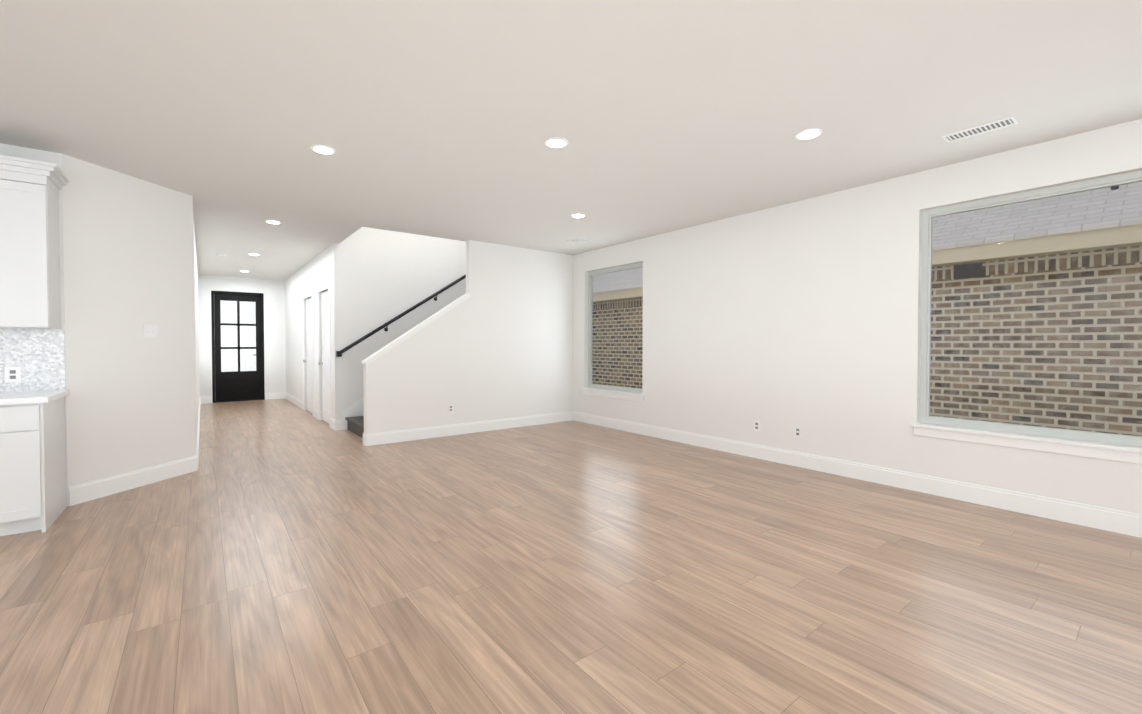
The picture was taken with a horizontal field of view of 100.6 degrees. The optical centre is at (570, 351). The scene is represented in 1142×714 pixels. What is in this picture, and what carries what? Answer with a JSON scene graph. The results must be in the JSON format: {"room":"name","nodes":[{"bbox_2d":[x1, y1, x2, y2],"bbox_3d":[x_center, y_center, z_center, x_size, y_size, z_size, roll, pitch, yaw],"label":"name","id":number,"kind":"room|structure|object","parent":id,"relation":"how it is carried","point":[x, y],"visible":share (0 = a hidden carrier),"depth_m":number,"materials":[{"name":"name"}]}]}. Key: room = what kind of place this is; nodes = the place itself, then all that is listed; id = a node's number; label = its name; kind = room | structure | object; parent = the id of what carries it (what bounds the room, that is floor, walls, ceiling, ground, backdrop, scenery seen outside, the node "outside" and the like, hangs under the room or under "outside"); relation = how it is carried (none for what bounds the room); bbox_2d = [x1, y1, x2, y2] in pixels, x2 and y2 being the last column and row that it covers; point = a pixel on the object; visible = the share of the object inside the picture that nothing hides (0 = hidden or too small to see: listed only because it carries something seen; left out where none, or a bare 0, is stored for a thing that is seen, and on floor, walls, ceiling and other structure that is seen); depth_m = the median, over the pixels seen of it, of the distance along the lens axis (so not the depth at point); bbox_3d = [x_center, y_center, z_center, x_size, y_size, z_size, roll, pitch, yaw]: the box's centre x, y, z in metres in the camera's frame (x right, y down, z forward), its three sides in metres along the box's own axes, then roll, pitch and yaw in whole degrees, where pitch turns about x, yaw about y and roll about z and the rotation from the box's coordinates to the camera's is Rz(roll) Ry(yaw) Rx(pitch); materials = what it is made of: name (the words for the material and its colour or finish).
{"room":"empty living room","nodes":[
{"label":"empty living room","id":0,"kind":"room"},
{"bbox_2d":[0,143,67,505],"bbox_3d":[-5.453,-0.144,2.584,3.750,2.740,0.120,-1,1,-38],"label":"wall","id":1,"kind":"structure","parent":0,"point":[28,153],"depth_m":3.66,"materials":[{"name":"paint"}]},
{"bbox_2d":[62,154,195,486],"bbox_3d":[-3.908,-0.172,4.220,0.120,2.740,1.062,0,1,9],"label":"wall","id":2,"kind":"structure","parent":0,"point":[128,274],"depth_m":4.11,"materials":[{"name":"paint"}]},
{"bbox_2d":[0,167,63,330],"bbox_3d":[-4.084,-0.710,3.330,0.617,1.075,0.363,-1,1,-38],"label":"upper cabinet","id":3,"kind":"object","parent":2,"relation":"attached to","point":[29,200],"depth_m":3.33,"materials":[{"name":"wood"}]},
{"bbox_2d":[0,328,65,391],"bbox_3d":[-4.821,0.068,2.994,2.248,0.471,0.010,-1,1,-38],"label":"backsplash","id":4,"kind":"structure","parent":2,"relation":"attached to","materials":[{"name":"tile"}]},
{"bbox_2d":[4,367,20,382],"bbox_3d":[-4.139,0.167,3.515,0.080,0.115,0.007,-1,1,-38],"label":"outlet","id":5,"kind":"object","parent":4,"relation":"attached to","point":[11,374],"depth_m":3.51,"materials":[{"name":"white plastic"}]},
{"bbox_2d":[68,456,197,505],"bbox_3d":[-3.841,1.123,4.231,0.016,0.150,1.062,0,1,9],"label":"baseboard","id":6,"kind":"structure","parent":2,"relation":"attached to","point":[89,491],"depth_m":4.12,"materials":[{"name":"white wood"}]},
{"bbox_2d":[143,324,156,336],"bbox_3d":[-3.827,-0.191,4.314,0.008,0.115,0.116,0,1,9],"label":"switch plate","id":7,"kind":"object","parent":2,"relation":"attached to","point":[150,330],"visible":1,"depth_m":4.31,"materials":[{"name":"white plastic"}]},
{"bbox_2d":[193,210,198,446],"bbox_3d":[-5.887,-0.226,7.369,0.120,2.740,6.730,-1,1,-38],"label":"wall","id":8,"kind":"structure","parent":0,"point":[196,333],"depth_m":6.09,"materials":[{"name":"paint"}]},
{"bbox_2d":[196,392,1141,537],"bbox_3d":[-2.841,1.129,3.889,9.450,0.150,16.000,-1,1,-38],"label":"baseboard","id":9,"kind":"structure","parent":8,"relation":"attached to","point":[1116,521],"depth_m":4.66,"materials":[{"name":"white wood"}]},
{"bbox_2d":[198,275,285,396],"bbox_3d":[-7.327,-0.281,10.613,1.830,2.740,0.160,-1,1,-38],"label":"wall","id":10,"kind":"structure","parent":0,"point":[273,291],"depth_m":10.78,"materials":[{"name":"paint"}]},
{"bbox_2d":[214,293,261,400],"bbox_3d":[-7.380,-0.105,10.522,0.846,2.344,0.103,-1,1,-38],"label":"front door","id":11,"kind":"structure","parent":10,"relation":"in","point":[237,329],"depth_m":10.52,"materials":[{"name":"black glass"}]},
{"bbox_2d":[211,291,264,402],"bbox_3d":[-7.401,-0.118,10.548,0.944,2.417,0.156,-1,1,-38],"label":"door frame","id":12,"kind":"structure","parent":10,"relation":"attached to","point":[213,341],"depth_m":10.47,"materials":[{"name":"black wood"}]},
{"bbox_2d":[285,245,333,420],"bbox_3d":[-5.043,-0.255,9.070,0.120,2.740,5.080,-1,1,-38],"label":"wall","id":13,"kind":"structure","parent":0,"point":[315,273],"depth_m":9.15,"materials":[{"name":"paint"}]},
{"bbox_2d":[303,298,312,413],"bbox_3d":[-4.769,0.061,8.655,0.098,2.100,0.844,-1,1,-38],"label":"hall door","id":14,"kind":"structure","parent":13,"relation":"in","point":[309,346],"depth_m":8.80,"materials":[{"name":"white wood"}]},
{"bbox_2d":[302,289,314,416],"bbox_3d":[-4.790,0.015,8.638,0.016,2.215,1.050,-1,1,-38],"label":"door frame","id":15,"kind":"structure","parent":13,"relation":"attached to","point":[307,294],"depth_m":8.31,"materials":[{"name":"white wood"}]},
{"bbox_2d":[318,290,328,423],"bbox_3d":[-3.894,0.080,7.530,0.098,2.100,0.774,-1,1,-38],"label":"hall door","id":16,"kind":"structure","parent":13,"relation":"in","point":[325,362],"depth_m":7.66,"materials":[{"name":"white wood"}]},
{"bbox_2d":[317,281,331,427],"bbox_3d":[-3.916,0.035,7.513,0.016,2.215,0.980,-1,1,-38],"label":"door frame","id":17,"kind":"structure","parent":13,"relation":"attached to","point":[324,286],"depth_m":7.19,"materials":[{"name":"white wood"}]},
{"bbox_2d":[332,227,465,419],"bbox_3d":[-2.125,-1.517,8.024,3.470,5.300,0.120,-1,1,-38],"label":"wall","id":18,"kind":"structure","parent":0,"point":[380,277],"depth_m":7.31,"materials":[{"name":"paint"}]},
{"bbox_2d":[343,397,363,419],"bbox_3d":[-2.107,-0.060,7.984,3.220,2.388,0.004,-1,1,-38],"label":"trim","id":19,"kind":"structure","parent":18,"relation":"attached to","point":[356,408],"depth_m":7.12,"materials":[{"name":"white wood"}]},
{"bbox_2d":[336,274,465,356],"bbox_3d":[-2.158,-1.004,7.870,3.192,2.113,0.094,-1,1,-38],"label":"handrail","id":20,"kind":"object","parent":18,"relation":"attached to","point":[340,352],"visible":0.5,"depth_m":7.39,"materials":[{"name":"black metal"}]},
{"bbox_2d":[363,240,572,433],"bbox_3d":[-1.294,-0.218,6.919,3.260,2.740,0.120,-1,1,-38],"label":"wall","id":21,"kind":"structure","parent":0,"point":[497,344],"depth_m":6.92,"materials":[{"name":"paint"}]},
{"bbox_2d":[361,293,469,364],"bbox_3d":[-2.036,-0.336,6.340,1.420,0.996,0.150,-1,1,-38],"label":"trim","id":22,"kind":"structure","parent":21,"relation":"on","point":[409,333],"depth_m":6.26,"materials":[{"name":"white wood"}]},
{"bbox_2d":[448,404,452,412],"bbox_3d":[-1.665,0.783,6.566,0.070,0.114,0.008,-1,1,-38],"label":"outlet","id":23,"kind":"object","parent":21,"relation":"attached to","point":[450,408],"visible":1,"depth_m":6.56,"materials":[{"name":"white plastic"}]},
{"bbox_2d":[0,399,1141,713],"bbox_3d":[-2.872,1.243,3.930,9.850,0.080,16.500,-1,1,-38],"label":"floor","id":24,"kind":"structure","parent":0,"point":[276,557],"depth_m":2.45,"materials":[{"name":"brown wood"}]},
{"bbox_2d":[0,395,66,535],"bbox_3d":[-3.988,0.777,3.243,0.632,0.875,0.658,-1,1,-38],"label":"base cabinet","id":25,"kind":"object","parent":24,"relation":"on","point":[33,486],"depth_m":3.15,"materials":[{"name":"wood"}]},
{"bbox_2d":[0,387,69,406],"bbox_3d":[-4.606,0.328,2.743,2.273,0.040,0.678,-1,1,-38],"label":"countertop","id":26,"kind":"structure","parent":25,"relation":"on","point":[7,398],"depth_m":3.24,"materials":[{"name":"white stone"}]},
{"bbox_2d":[345,416,363,437],"bbox_3d":[-1.756,0.153,7.452,3.053,1.980,1.272,-1,1,-38],"label":"staircase","id":27,"kind":"structure","parent":24,"relation":"on","point":[355,425],"depth_m":6.72,"materials":[{"name":"grey wood"}]},
{"bbox_2d":[0,0,1141,280],"bbox_3d":[-2.872,-1.662,3.881,9.850,0.250,16.500,-1,1,-38],"label":"ceiling","id":28,"kind":"structure","parent":0,"point":[440,118],"depth_m":2.88,"materials":[{"name":"paint"}]},
{"bbox_2d":[265,220,281,223],"bbox_3d":[-3.587,-1.563,5.708,0.176,0.008,0.176,-1,1,-38],"label":"recessed light","id":29,"kind":"object","parent":28,"relation":"in","point":[272,221],"visible":0.94,"depth_m":5.71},
{"bbox_2d":[310,145,335,154],"bbox_3d":[-1.872,-1.527,3.584,0.176,0.008,0.176,-1,1,-38],"label":"recessed light","id":30,"kind":"object","parent":28,"relation":"in","point":[324,149],"visible":1,"depth_m":3.57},
{"bbox_2d":[544,138,567,147],"bbox_3d":[-0.106,-1.525,3.462,0.176,0.008,0.176,-1,1,-38],"label":"recessed light","id":31,"kind":"object","parent":28,"relation":"in","point":[556,142],"visible":1,"depth_m":3.45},
{"bbox_2d":[571,213,585,217],"bbox_3d":[0.082,-1.558,5.420,0.176,0.008,0.176,-1,1,-38],"label":"recessed light","id":32,"kind":"object","parent":28,"relation":"in","point":[578,215],"visible":0.98,"depth_m":5.40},
{"bbox_2d":[566,237,591,242],"bbox_3d":[0.116,-1.580,6.712,0.260,0.008,0.260,-1,1,-38],"label":"ceiling vent","id":33,"kind":"object","parent":28,"relation":"in","point":[579,240],"visible":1,"depth_m":6.70,"materials":[{"name":"white metal"}]},
{"bbox_2d":[795,128,822,139],"bbox_3d":[1.665,-1.523,3.319,0.176,0.008,0.176,-1,1,-38],"label":"recessed light","id":34,"kind":"object","parent":28,"relation":"in","point":[808,134],"visible":1,"depth_m":3.31,"materials":[{"name":"white plastic"}]},
{"bbox_2d":[941,116,1018,142],"bbox_3d":[2.796,-1.521,3.249,0.150,0.008,0.380,-1,1,-38],"label":"ceiling vent","id":35,"kind":"object","parent":28,"relation":"in","point":[984,128],"visible":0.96,"depth_m":3.23,"materials":[{"name":"white metal"}]},
{"bbox_2d":[573,119,1141,513],"bbox_3d":[2.504,-0.307,4.803,0.140,2.990,10.920,-1,1,-38],"label":"wall","id":36,"kind":"structure","parent":0,"point":[780,322],"depth_m":4.66,"materials":[{"name":"paint"}]},
{"bbox_2d":[582,388,643,401],"bbox_3d":[0.624,0.636,7.151,0.105,0.101,1.350,-1,1,-38],"label":"window sill","id":37,"kind":"structure","parent":36,"relation":"attached to","point":[616,394],"depth_m":7.07,"materials":[{"name":"white wood"}]},
{"bbox_2d":[588,262,642,392],"bbox_3d":[0.687,-0.350,7.184,0.055,1.865,1.270,-1,1,-38],"label":"window","id":38,"kind":"structure","parent":36,"relation":"in","point":[591,274],"depth_m":7.39,"materials":[{"name":"plastic"}]},
{"bbox_2d":[754,420,759,430],"bbox_3d":[2.064,0.820,5.266,0.008,0.114,0.070,-1,1,-38],"label":"electrical outlet","id":39,"kind":"object","parent":36,"relation":"attached to","point":[756,425],"visible":1,"depth_m":5.26,"materials":[{"name":"white plastic"}]},
{"bbox_2d":[794,426,800,437],"bbox_3d":[2.347,0.826,4.903,0.008,0.114,0.070,-1,1,-38],"label":"electrical outlet","id":40,"kind":"object","parent":36,"relation":"attached to","point":[797,431],"visible":1,"depth_m":4.90,"materials":[{"name":"white plastic"}]},
{"bbox_2d":[910,423,1141,463],"bbox_3d":[3.582,0.680,3.346,0.105,0.101,1.990,-1,1,-38],"label":"window sill","id":41,"kind":"structure","parent":36,"relation":"attached to","point":[1104,451],"depth_m":3.49,"materials":[{"name":"white wood"}]},
{"bbox_2d":[919,170,1141,446],"bbox_3d":[3.646,-0.290,3.379,0.055,1.835,1.910,-1,1,-38],"label":"window","id":42,"kind":"structure","parent":36,"relation":"in","point":[926,278],"depth_m":3.67,"materials":[{"name":"plastic"}]},
{"bbox_3d":[3.302,1.351,7.022,3.810,0.200,25.000,-1,1,-38],"label":"ground","id":43,"kind":"structure","parent":0,"visible":0},
{"bbox_2d":[593,181,1141,436],"bbox_3d":[6.379,-2.114,10.623,6.460,7.007,27.000,-1,1,-38],"label":"neighbouring house","id":44,"kind":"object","parent":43,"relation":"on","point":[1031,389],"depth_m":6.36,"materials":[{"name":"brick"}]}
]}

